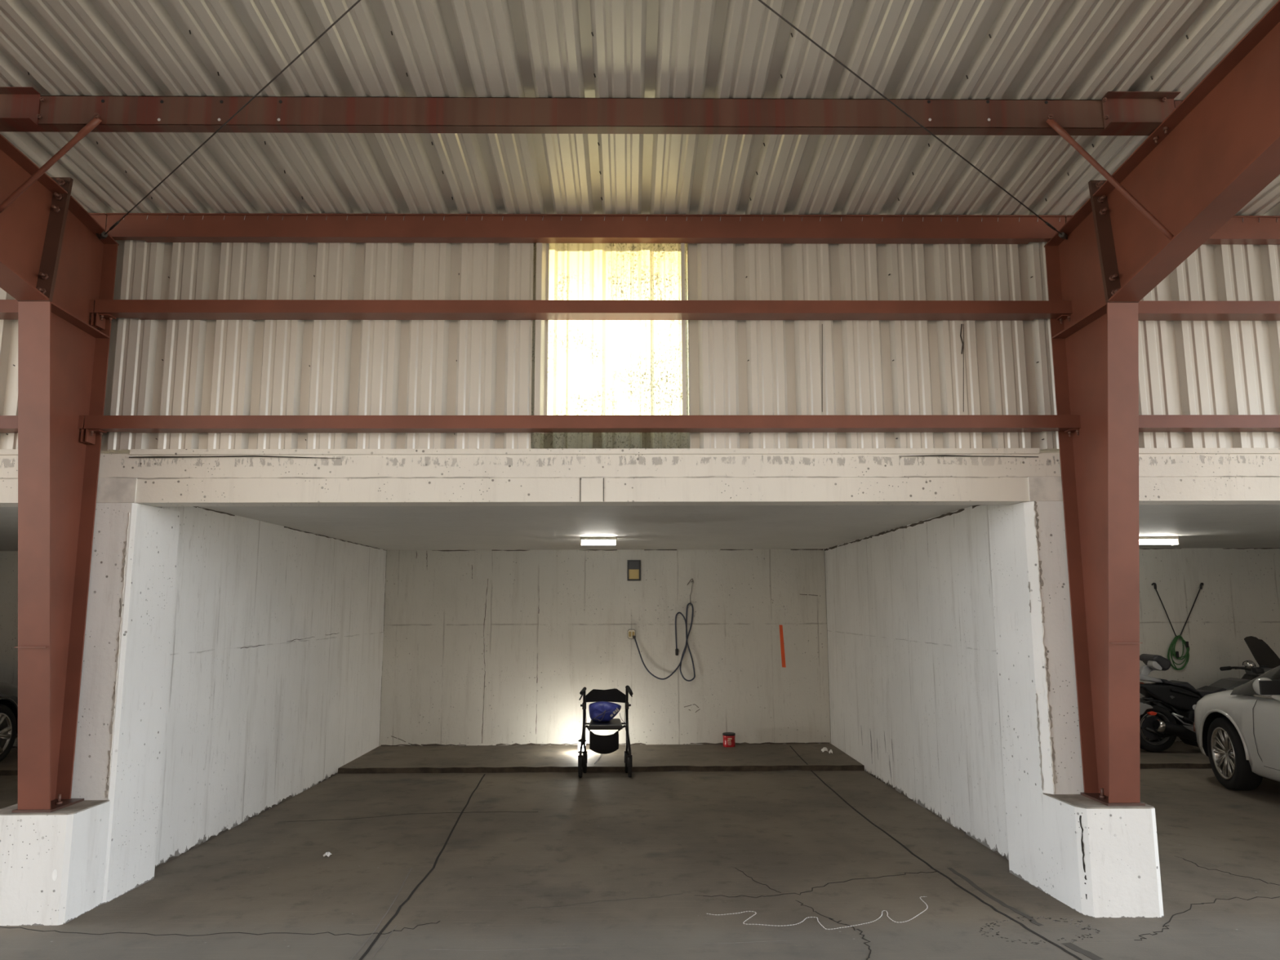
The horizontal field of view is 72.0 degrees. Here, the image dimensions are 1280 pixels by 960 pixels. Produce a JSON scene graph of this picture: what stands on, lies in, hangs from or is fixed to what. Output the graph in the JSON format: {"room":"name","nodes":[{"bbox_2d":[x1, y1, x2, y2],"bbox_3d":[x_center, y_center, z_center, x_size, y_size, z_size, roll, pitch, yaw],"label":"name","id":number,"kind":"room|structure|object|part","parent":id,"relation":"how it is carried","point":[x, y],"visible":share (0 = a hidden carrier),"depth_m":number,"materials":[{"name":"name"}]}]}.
{"room":"parking garage","nodes":[
{"label":"parking garage","id":0,"kind":"room"},
{"bbox_2d":[155,506,386,867],"bbox_3d":[-3.224,1.700,8.049,0.296,2.545,5.255,0,-8,-1],"label":"wall","id":1,"kind":"structure","parent":0,"point":[275,675],"depth_m":7.13,"materials":[{"name":"white concrete"}]},
{"bbox_2d":[0,0,1279,224],"bbox_3d":[-0.244,-2.893,-0.217,17.480,0.994,11.754,0,-8,-1],"label":"roof","id":2,"kind":"structure","parent":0,"point":[903,49],"depth_m":4.16,"materials":[{"name":"metal"}]},
{"bbox_2d":[0,742,1279,959],"bbox_3d":[-0.014,1.957,1.320,32.000,0.302,19.170,0,-8,-1],"label":"floor","id":3,"kind":"structure","parent":0,"point":[502,865],"depth_m":5.36,"materials":[{"name":"concrete"}]},
{"bbox_2d":[0,681,17,761],"bbox_3d":[-7.608,2.118,7.934,2.124,1.384,4.355,0,-8,-1],"label":"car","id":4,"kind":"object","parent":3,"relation":"on","point":[8,692],"visible":0.64,"depth_m":9.45,"materials":[{"name":"grey metal"}]},
{"bbox_2d":[0,478,180,925],"bbox_3d":[-3.166,1.215,5.051,0.488,2.452,0.819,0,-8,-1],"label":"pillar","id":5,"kind":"structure","parent":3,"relation":"on","point":[56,867],"depth_m":5.01,"materials":[{"name":"white paint"}]},
{"bbox_2d":[11,178,119,813],"bbox_3d":[-3.201,0.059,4.805,0.234,3.380,0.642,0,-8,-1],"label":"steel column","id":6,"kind":"structure","parent":5,"relation":"on","point":[63,359],"depth_m":4.85,"materials":[{"name":"red metal"}]},
{"bbox_2d":[0,133,71,301],"bbox_3d":[-3.119,-2.449,-0.564,0.165,1.514,10.864,0,-8,-1],"label":"rafter","id":7,"kind":"object","parent":6,"relation":"attached to","point":[31,226],"visible":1,"depth_m":4.57,"materials":[{"name":"red metal"}]},
{"bbox_3d":[-3.184,-1.294,4.712,0.165,0.728,0.090,0,-8,-1],"label":"plate","id":8,"kind":"part","parent":7,"relation":"part of","materials":[{"name":"red metal"}]},
{"bbox_3d":[-3.180,1.751,4.739,0.200,0.012,0.287,0,-8,-1],"label":"plate","id":9,"kind":"part","parent":6,"relation":"part of","materials":[{"name":"brown metal"}]},
{"bbox_3d":[-3.184,-1.292,4.725,0.165,0.728,0.090,0,-8,-1],"label":"plate","id":10,"kind":"part","parent":6,"relation":"part of","materials":[{"name":"red metal"}]},
{"bbox_2d":[95,0,360,239],"bbox_3d":[-1.212,-1.825,3.523,5.290,0.332,0.044,-7,-11,40],"label":"rod","id":11,"kind":"object","parent":6,"relation":"attached to","point":[103,235],"visible":1,"depth_m":4.12,"materials":[{"name":"metal"}]},
{"bbox_2d":[98,231,107,239],"bbox_3d":[-3.143,-1.432,5.158,0.042,0.034,0.036,-7,-11,41],"label":"washer","id":12,"kind":"object","parent":11,"relation":"in","point":[103,235],"depth_m":5.15,"materials":[{"name":"metal"}]},
{"bbox_2d":[323,852,332,857],"bbox_3d":[-2.060,2.466,5.807,0.048,0.023,0.064,0,-8,-1],"label":"paper scrap","id":13,"kind":"object","parent":3,"relation":"on","point":[327,854],"visible":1,"depth_m":5.79,"materials":[{"name":"white paper"}]},
{"bbox_2d":[577,738,586,753],"bbox_3d":[-0.655,3.010,9.966,0.099,0.150,0.099,0,-8,-1],"label":"lantern","id":14,"kind":"object","parent":3,"relation":"on","point":[579,740],"visible":0.42,"depth_m":9.94,"materials":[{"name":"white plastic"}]},
{"bbox_2d":[577,685,632,777],"bbox_3d":[-0.344,2.529,8.907,0.548,0.880,0.435,0,-8,-1],"label":"walker","id":15,"kind":"object","parent":3,"relation":"on","point":[602,744],"visible":1,"depth_m":8.85,"materials":[{"name":"black metal"}]},
{"bbox_3d":[-0.579,2.453,8.868,0.057,0.647,0.163,0,-8,-1],"label":"leg","id":16,"kind":"part","parent":15,"relation":"part of","materials":[{"name":"black metal"}]},
{"bbox_3d":[-0.564,2.709,8.952,0.029,0.342,0.120,0,-8,-1],"label":"leg","id":17,"kind":"part","parent":15,"relation":"part of","materials":[{"name":"black metal"}]},
{"bbox_3d":[-0.345,2.467,8.901,0.335,0.068,0.350,0,-8,-1],"label":"seat","id":18,"kind":"part","parent":15,"relation":"part of","materials":[{"name":"black plastic"}]},
{"bbox_2d":[588,701,624,722],"bbox_3d":[-0.338,2.350,8.900,0.364,0.208,0.221,0,-8,-1],"label":"drawstring bag","id":19,"kind":"object","parent":15,"relation":"on","point":[600,711],"visible":1,"depth_m":8.85,"materials":[{"name":"blue fabric"}]},
{"bbox_3d":[-0.134,2.709,8.958,0.029,0.342,0.120,0,-8,-1],"label":"leg","id":20,"kind":"part","parent":15,"relation":"part of","materials":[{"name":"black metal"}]},
{"bbox_3d":[-0.117,2.445,8.875,0.057,0.663,0.163,0,-8,-1],"label":"leg","id":21,"kind":"part","parent":15,"relation":"part of","materials":[{"name":"black metal"}]},
{"bbox_2d":[722,732,735,746],"bbox_3d":[1.050,3.064,10.383,0.150,0.152,0.151,0,-8,-1],"label":"can","id":22,"kind":"object","parent":3,"relation":"on","point":[728,737],"visible":1,"depth_m":10.33,"materials":[{"name":"red metal"}]},
{"bbox_3d":[1.050,3.000,10.393,0.150,0.021,0.150,0,-8,-1],"label":"lid","id":23,"kind":"part","parent":22,"relation":"part of","materials":[{"name":"black plastic"}]},
{"bbox_2d":[706,896,928,929],"bbox_3d":[1.010,2.270,4.585,1.272,0.007,0.358,2,-8,-12],"label":"string","id":24,"kind":"object","parent":3,"relation":"on","point":[921,896],"visible":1,"depth_m":4.55,"materials":[{"name":"white cotton string"}]},
{"bbox_2d":[821,746,827,751],"bbox_3d":[2.088,3.049,9.965,0.078,0.050,0.076,0,-8,-1],"label":"crumpled tissue","id":25,"kind":"object","parent":3,"relation":"on","point":[824,748],"visible":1,"depth_m":9.95,"materials":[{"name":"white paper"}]},
{"bbox_2d":[987,476,1164,917],"bbox_3d":[2.520,1.206,5.117,0.535,2.452,0.830,0,-8,-1],"label":"pillar","id":26,"kind":"structure","parent":3,"relation":"on","point":[1095,858],"depth_m":5.07,"materials":[{"name":"white paint"}]},
{"bbox_2d":[1044,181,1145,805],"bbox_3d":[2.576,0.051,4.878,0.200,3.380,0.642,0,-8,-1],"label":"steel column","id":27,"kind":"structure","parent":26,"relation":"on","point":[1095,353],"depth_m":4.92,"materials":[{"name":"red metal"}]},
{"bbox_2d":[758,0,1067,239],"bbox_3d":[0.590,-1.831,3.538,5.386,0.298,0.044,7,-11,-42],"label":"rod","id":28,"kind":"object","parent":27,"relation":"attached to","point":[1062,235],"visible":0.92,"depth_m":4.12,"materials":[{"name":"metal"}]},
{"bbox_2d":[1058,231,1066,239],"bbox_3d":[2.522,-1.458,5.250,0.042,0.033,0.036,7,-11,-42],"label":"washer","id":29,"kind":"object","parent":28,"relation":"in","point":[1062,235],"depth_m":5.24,"materials":[{"name":"metal"}]},
{"bbox_3d":[2.575,-1.300,4.798,0.165,0.728,0.090,0,-8,-1],"label":"plate","id":30,"kind":"part","parent":27,"relation":"part of","materials":[{"name":"red metal"}]},
{"bbox_3d":[2.579,1.743,4.812,0.200,0.012,0.287,0,-8,-1],"label":"plate","id":31,"kind":"part","parent":27,"relation":"part of","materials":[{"name":"brown metal"}]},
{"bbox_2d":[1089,0,1279,302],"bbox_3d":[2.640,-2.458,-0.491,0.165,1.514,10.864,0,-8,-1],"label":"rafter","id":32,"kind":"object","parent":27,"relation":"attached to","point":[1219,148],"visible":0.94,"depth_m":4.07,"materials":[{"name":"red metal"}]},
{"bbox_2d":[0,86,1180,135],"bbox_3d":[-0.292,-1.774,4.247,5.786,0.162,0.121,0,-8,-1],"label":"beam","id":33,"kind":"structure","parent":32,"relation":"attached to","point":[24,109],"depth_m":4.25,"materials":[{"name":"red metal"}]},
{"bbox_2d":[0,112,102,213],"bbox_3d":[-2.840,-1.516,4.234,0.592,0.422,0.052,-3,-9,17],"label":"brace","id":34,"kind":"object","parent":33,"relation":"attached to","point":[94,122],"visible":1,"depth_m":4.22,"materials":[{"name":"red metal"}]},
{"bbox_2d":[1046,114,1173,239],"bbox_3d":[2.239,-1.441,4.201,0.555,0.632,0.052,0,-8,-1],"label":"brace","id":35,"kind":"object","parent":32,"relation":"attached to","point":[1052,122],"visible":1,"depth_m":4.19,"materials":[{"name":"red metal"}]},
{"bbox_3d":[2.575,-1.302,4.785,0.165,0.728,0.090,0,-8,-1],"label":"plate","id":36,"kind":"part","parent":32,"relation":"part of","materials":[{"name":"red metal"}]},
{"bbox_2d":[1173,100,1182,108],"bbox_3d":[5.469,-1.778,4.350,5.722,0.153,0.060,0,-8,-1],"label":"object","id":37,"kind":"structure","parent":32,"relation":"attached to","point":[1176,103],"depth_m":4.29,"materials":[{"name":"red paint"}]},
{"bbox_2d":[1139,635,1279,751],"bbox_3d":[6.570,2.420,9.999,2.182,1.276,0.990,0,-8,-1],"label":"motorcycle","id":38,"kind":"object","parent":3,"relation":"on","point":[1171,702],"visible":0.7,"depth_m":9.87,"materials":[{"name":"metal"}]},
{"bbox_3d":[5.634,2.595,9.962,0.228,0.175,0.232,0,-8,-1],"label":"fender panel","id":39,"kind":"part","parent":38,"relation":"part of","materials":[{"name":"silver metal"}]},
{"bbox_3d":[5.870,2.077,10.040,0.207,0.175,0.320,0,-8,-1],"label":"backrest","id":40,"kind":"part","parent":38,"relation":"part of","materials":[{"name":"black leather"}]},
{"bbox_3d":[5.866,2.538,9.973,0.308,0.159,0.100,0,-8,-1],"label":"frame rail","id":41,"kind":"part","parent":38,"relation":"part of","materials":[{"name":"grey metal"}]},
{"bbox_3d":[5.887,2.806,9.804,0.534,0.123,0.036,0,-8,-1],"label":"swing arm","id":42,"kind":"part","parent":38,"relation":"part of","materials":[{"name":"black metal"}]},
{"bbox_3d":[6.058,2.332,10.006,0.412,0.157,0.300,0,-8,-1],"label":"passenger seat","id":43,"kind":"part","parent":38,"relation":"part of","materials":[{"name":"black leather"}]},
{"bbox_3d":[6.095,2.407,9.995,0.308,0.100,0.330,0,-8,-1],"label":"grab rail","id":44,"kind":"part","parent":38,"relation":"part of","materials":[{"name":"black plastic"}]},
{"bbox_3d":[6.448,2.418,9.998,0.445,0.134,0.320,0,-8,-1],"label":"rider seat","id":45,"kind":"part","parent":38,"relation":"part of","materials":[{"name":"black leather"}]},
{"bbox_3d":[6.817,2.418,10.003,0.563,0.319,0.400,0,-8,-1],"label":"tank","id":46,"kind":"part","parent":38,"relation":"part of","materials":[{"name":"grey metal"}]},
{"bbox_2d":[1192,665,1279,791],"bbox_3d":[6.121,1.917,6.680,2.124,1.384,4.355,-1,-8,2],"label":"car","id":47,"kind":"object","parent":3,"relation":"on","point":[1237,729],"visible":1,"depth_m":7.74,"materials":[{"name":"white paint"}]},
{"bbox_2d":[1252,677,1272,696],"bbox_3d":[5.162,1.712,7.289,0.154,0.154,0.155,-1,-8,2],"label":"mirror","id":48,"kind":"object","parent":47,"relation":"attached to","point":[1263,686],"depth_m":7.21,"materials":[{"name":"white paint"}]},
{"bbox_3d":[5.268,1.704,6.566,0.020,0.037,2.100,-1,-8,2],"label":"window trim","id":49,"kind":"part","parent":47,"relation":"part of","materials":[{"name":"metal"}]},
{"bbox_2d":[1258,680,1279,694],"bbox_3d":[5.159,1.701,7.210,0.164,0.116,0.016,-1,-8,2],"label":"mirror glass","id":50,"kind":"object","parent":47,"relation":"attached to","point":[1265,687],"depth_m":7.20,"materials":[{"name":"black mirror"}]},
{"bbox_2d":[0,240,1279,450],"bbox_3d":[-0.311,-0.862,5.327,17.480,1.377,0.052,0,-8,-1],"label":"wall","id":51,"kind":"structure","parent":0,"point":[156,367],"depth_m":5.32,"materials":[{"name":"metal"}]},
{"bbox_2d":[0,415,90,444],"bbox_3d":[-6.069,-0.283,5.083,5.738,0.151,0.132,0,-8,-1],"label":"beam","id":52,"kind":"structure","parent":51,"relation":"attached to","point":[8,424],"depth_m":5.06,"materials":[{"name":"red metal"}]},
{"bbox_3d":[-6.069,-0.320,5.088,5.738,0.076,0.132,0,-8,-1],"label":"rail","id":53,"kind":"part","parent":52,"relation":"part of","materials":[{"name":"red metal"}]},
{"bbox_2d":[0,299,100,329],"bbox_3d":[-6.071,-0.969,5.182,5.738,0.153,0.132,0,-8,-1],"label":"beam","id":54,"kind":"structure","parent":51,"relation":"attached to","point":[8,308],"depth_m":5.16,"materials":[{"name":"red metal"}]},
{"bbox_3d":[-6.071,-1.006,5.187,5.738,0.078,0.132,0,-8,-1],"label":"rail","id":55,"kind":"part","parent":54,"relation":"part of","materials":[{"name":"red metal"}]},
{"bbox_2d":[88,213,106,231],"bbox_3d":[-6.073,-1.518,5.276,5.738,0.140,0.102,0,-8,-1],"label":"strut","id":56,"kind":"object","parent":51,"relation":"attached to","point":[101,218],"visible":0.12,"depth_m":5.28,"materials":[{"name":"red metal"}]},
{"bbox_2d":[84,414,1080,444],"bbox_3d":[-0.301,-0.291,5.156,5.786,0.151,0.132,0,-8,-1],"label":"beam","id":57,"kind":"structure","parent":51,"relation":"attached to","point":[93,424],"depth_m":5.11,"materials":[{"name":"red metal"}]},
{"bbox_3d":[-0.301,-0.328,5.162,5.786,0.076,0.132,0,-8,-1],"label":"rail","id":58,"kind":"part","parent":57,"relation":"part of","materials":[{"name":"red metal"}]},
{"bbox_2d":[93,299,1072,329],"bbox_3d":[-0.303,-0.977,5.255,5.786,0.153,0.132,0,-8,-1],"label":"beam","id":59,"kind":"structure","parent":51,"relation":"attached to","point":[110,309],"depth_m":5.21,"materials":[{"name":"red metal"}]},
{"bbox_2d":[106,213,1066,244],"bbox_3d":[-0.306,-1.526,5.349,5.786,0.140,0.102,0,-8,-1],"label":"beam","id":60,"kind":"structure","parent":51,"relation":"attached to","point":[148,227],"depth_m":5.32,"materials":[{"name":"red metal"}]},
{"bbox_2d":[530,243,689,448],"bbox_3d":[-0.177,-0.863,5.329,0.946,1.374,0.043,0,-8,-1],"label":"window","id":61,"kind":"structure","parent":51,"relation":"in","point":[596,367],"depth_m":5.31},
{"bbox_2d":[0,448,1279,458],"bbox_3d":[-0.309,-0.151,5.224,17.480,0.059,0.074,0,-8,-1],"label":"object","id":62,"kind":"structure","parent":51,"relation":"attached to","point":[935,451],"depth_m":5.20,"materials":[{"name":"white concrete"}]},
{"bbox_2d":[1065,215,1279,244],"bbox_3d":[5.456,-1.535,5.422,5.722,0.140,0.102,0,-8,-1],"label":"beam","id":63,"kind":"structure","parent":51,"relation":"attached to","point":[1239,229],"depth_m":5.37,"materials":[{"name":"red metal"}]},
{"bbox_2d":[1137,300,1279,320],"bbox_3d":[5.458,-0.986,5.328,5.722,0.153,0.132,0,-8,-1],"label":"beam","id":64,"kind":"structure","parent":51,"relation":"attached to","point":[1148,310],"depth_m":5.25,"materials":[{"name":"red metal"}]},
{"bbox_2d":[1138,414,1279,431],"bbox_3d":[5.460,-0.300,5.229,5.722,0.151,0.132,0,-8,-1],"label":"beam","id":65,"kind":"structure","parent":51,"relation":"attached to","point":[1147,423],"depth_m":5.14,"materials":[{"name":"red metal"}]},
{"bbox_2d":[0,547,1279,747],"bbox_3d":[-0.376,1.956,10.795,17.480,2.800,0.205,0,-8,-1],"label":"wall","id":66,"kind":"structure","parent":0,"point":[481,647],"depth_m":10.71,"materials":[{"name":"white concrete"}]},
{"bbox_2d":[627,629,635,639],"bbox_3d":[-0.102,1.871,10.688,0.098,0.115,0.052,0,-8,-1],"label":"wall outlet","id":67,"kind":"object","parent":66,"relation":"attached to","point":[630,632],"visible":1,"depth_m":10.66,"materials":[{"name":"white plastic"}]},
{"bbox_2d":[626,560,640,580],"bbox_3d":[-0.075,1.109,10.804,0.163,0.252,0.034,0,-8,-1],"label":"wall plaque","id":68,"kind":"object","parent":66,"relation":"attached to","point":[633,566],"visible":1,"depth_m":10.79,"materials":[{"name":"black plastic"}]},
{"bbox_3d":[-0.075,1.051,10.819,0.123,0.093,0.021,0,-8,-1],"label":"dark panel","id":69,"kind":"part","parent":68,"relation":"part of","materials":[{"name":"grey plastic"}]},
{"bbox_3d":[-0.074,1.156,10.803,0.123,0.118,0.023,0,-8,-1],"label":"brass plate","id":70,"kind":"part","parent":68,"relation":"part of","materials":[{"name":"gold metal"}]},
{"bbox_2d":[687,578,693,605],"bbox_3d":[0.617,1.372,10.777,0.081,0.334,0.034,0,-8,-1],"label":"wire","id":71,"kind":"object","parent":66,"relation":"attached to","point":[691,579],"visible":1,"depth_m":10.78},
{"bbox_2d":[632,602,695,681],"bbox_3d":[0.288,1.962,10.660,0.756,0.938,0.064,0,-8,-2],"label":"extension cord","id":72,"kind":"object","parent":71,"relation":"hanging from","point":[686,619],"visible":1,"depth_m":10.66,"materials":[{"name":"black plastic"}]},
{"bbox_2d":[779,625,786,667],"bbox_3d":[1.734,2.022,10.712,0.068,0.509,0.002,0,-8,-1],"label":"tape strip","id":73,"kind":"object","parent":66,"relation":"attached to","point":[782,646],"visible":1,"depth_m":10.71,"materials":[{"name":"orange plastic"}]},
{"bbox_2d":[1151,582,1203,636],"bbox_3d":[6.634,1.596,10.806,0.645,0.669,0.054,0,-8,-1],"label":"cord","id":74,"kind":"object","parent":66,"relation":"attached to","point":[1153,584],"visible":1,"depth_m":10.81,"materials":[{"name":"black plastic"}]},
{"bbox_2d":[1167,635,1189,670],"bbox_3d":[6.558,2.100,10.708,0.273,0.421,0.067,0,-8,-1],"label":"coil","id":75,"kind":"object","parent":74,"relation":"hanging from","point":[1175,654],"visible":0.99,"depth_m":10.71,"materials":[{"name":"green plastic"}]},
{"bbox_2d":[0,448,1279,551],"bbox_3d":[-0.346,0.321,8.184,17.480,0.305,5.640,0,-8,-1],"label":"ceiling","id":76,"kind":"structure","parent":0,"point":[1196,526],"depth_m":7.53,"materials":[{"name":"white concrete"}]},
{"bbox_2d":[580,537,617,546],"bbox_3d":[-0.418,0.621,8.900,0.368,0.084,0.120,0,-8,-1],"label":"ceiling lamp","id":77,"kind":"object","parent":76,"relation":"attached to","point":[584,540],"visible":1,"depth_m":8.88,"materials":[{"name":"white plastic"}]},
{"bbox_2d":[0,453,1279,506],"bbox_3d":[-0.309,0.000,5.288,17.480,0.288,0.215,0,-8,-1],"label":"concrete beam","id":78,"kind":"structure","parent":76,"relation":"attached to","point":[370,480],"depth_m":5.19,"materials":[{"name":"white concrete"}]},
{"bbox_2d":[1138,536,1179,545],"bbox_3d":[5.292,0.628,9.075,0.460,0.084,0.120,0,-8,-1],"label":"ceiling lamp","id":79,"kind":"object","parent":76,"relation":"attached to","point":[1173,540],"visible":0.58,"depth_m":9.05,"materials":[{"name":"white plastic"}]},
{"bbox_2d":[824,505,1008,861],"bbox_3d":[2.532,1.687,8.088,0.432,2.545,5.327,0,-8,-1],"label":"wall","id":80,"kind":"structure","parent":0,"point":[913,681],"depth_m":7.17,"materials":[{"name":"white concrete"}]}
]}

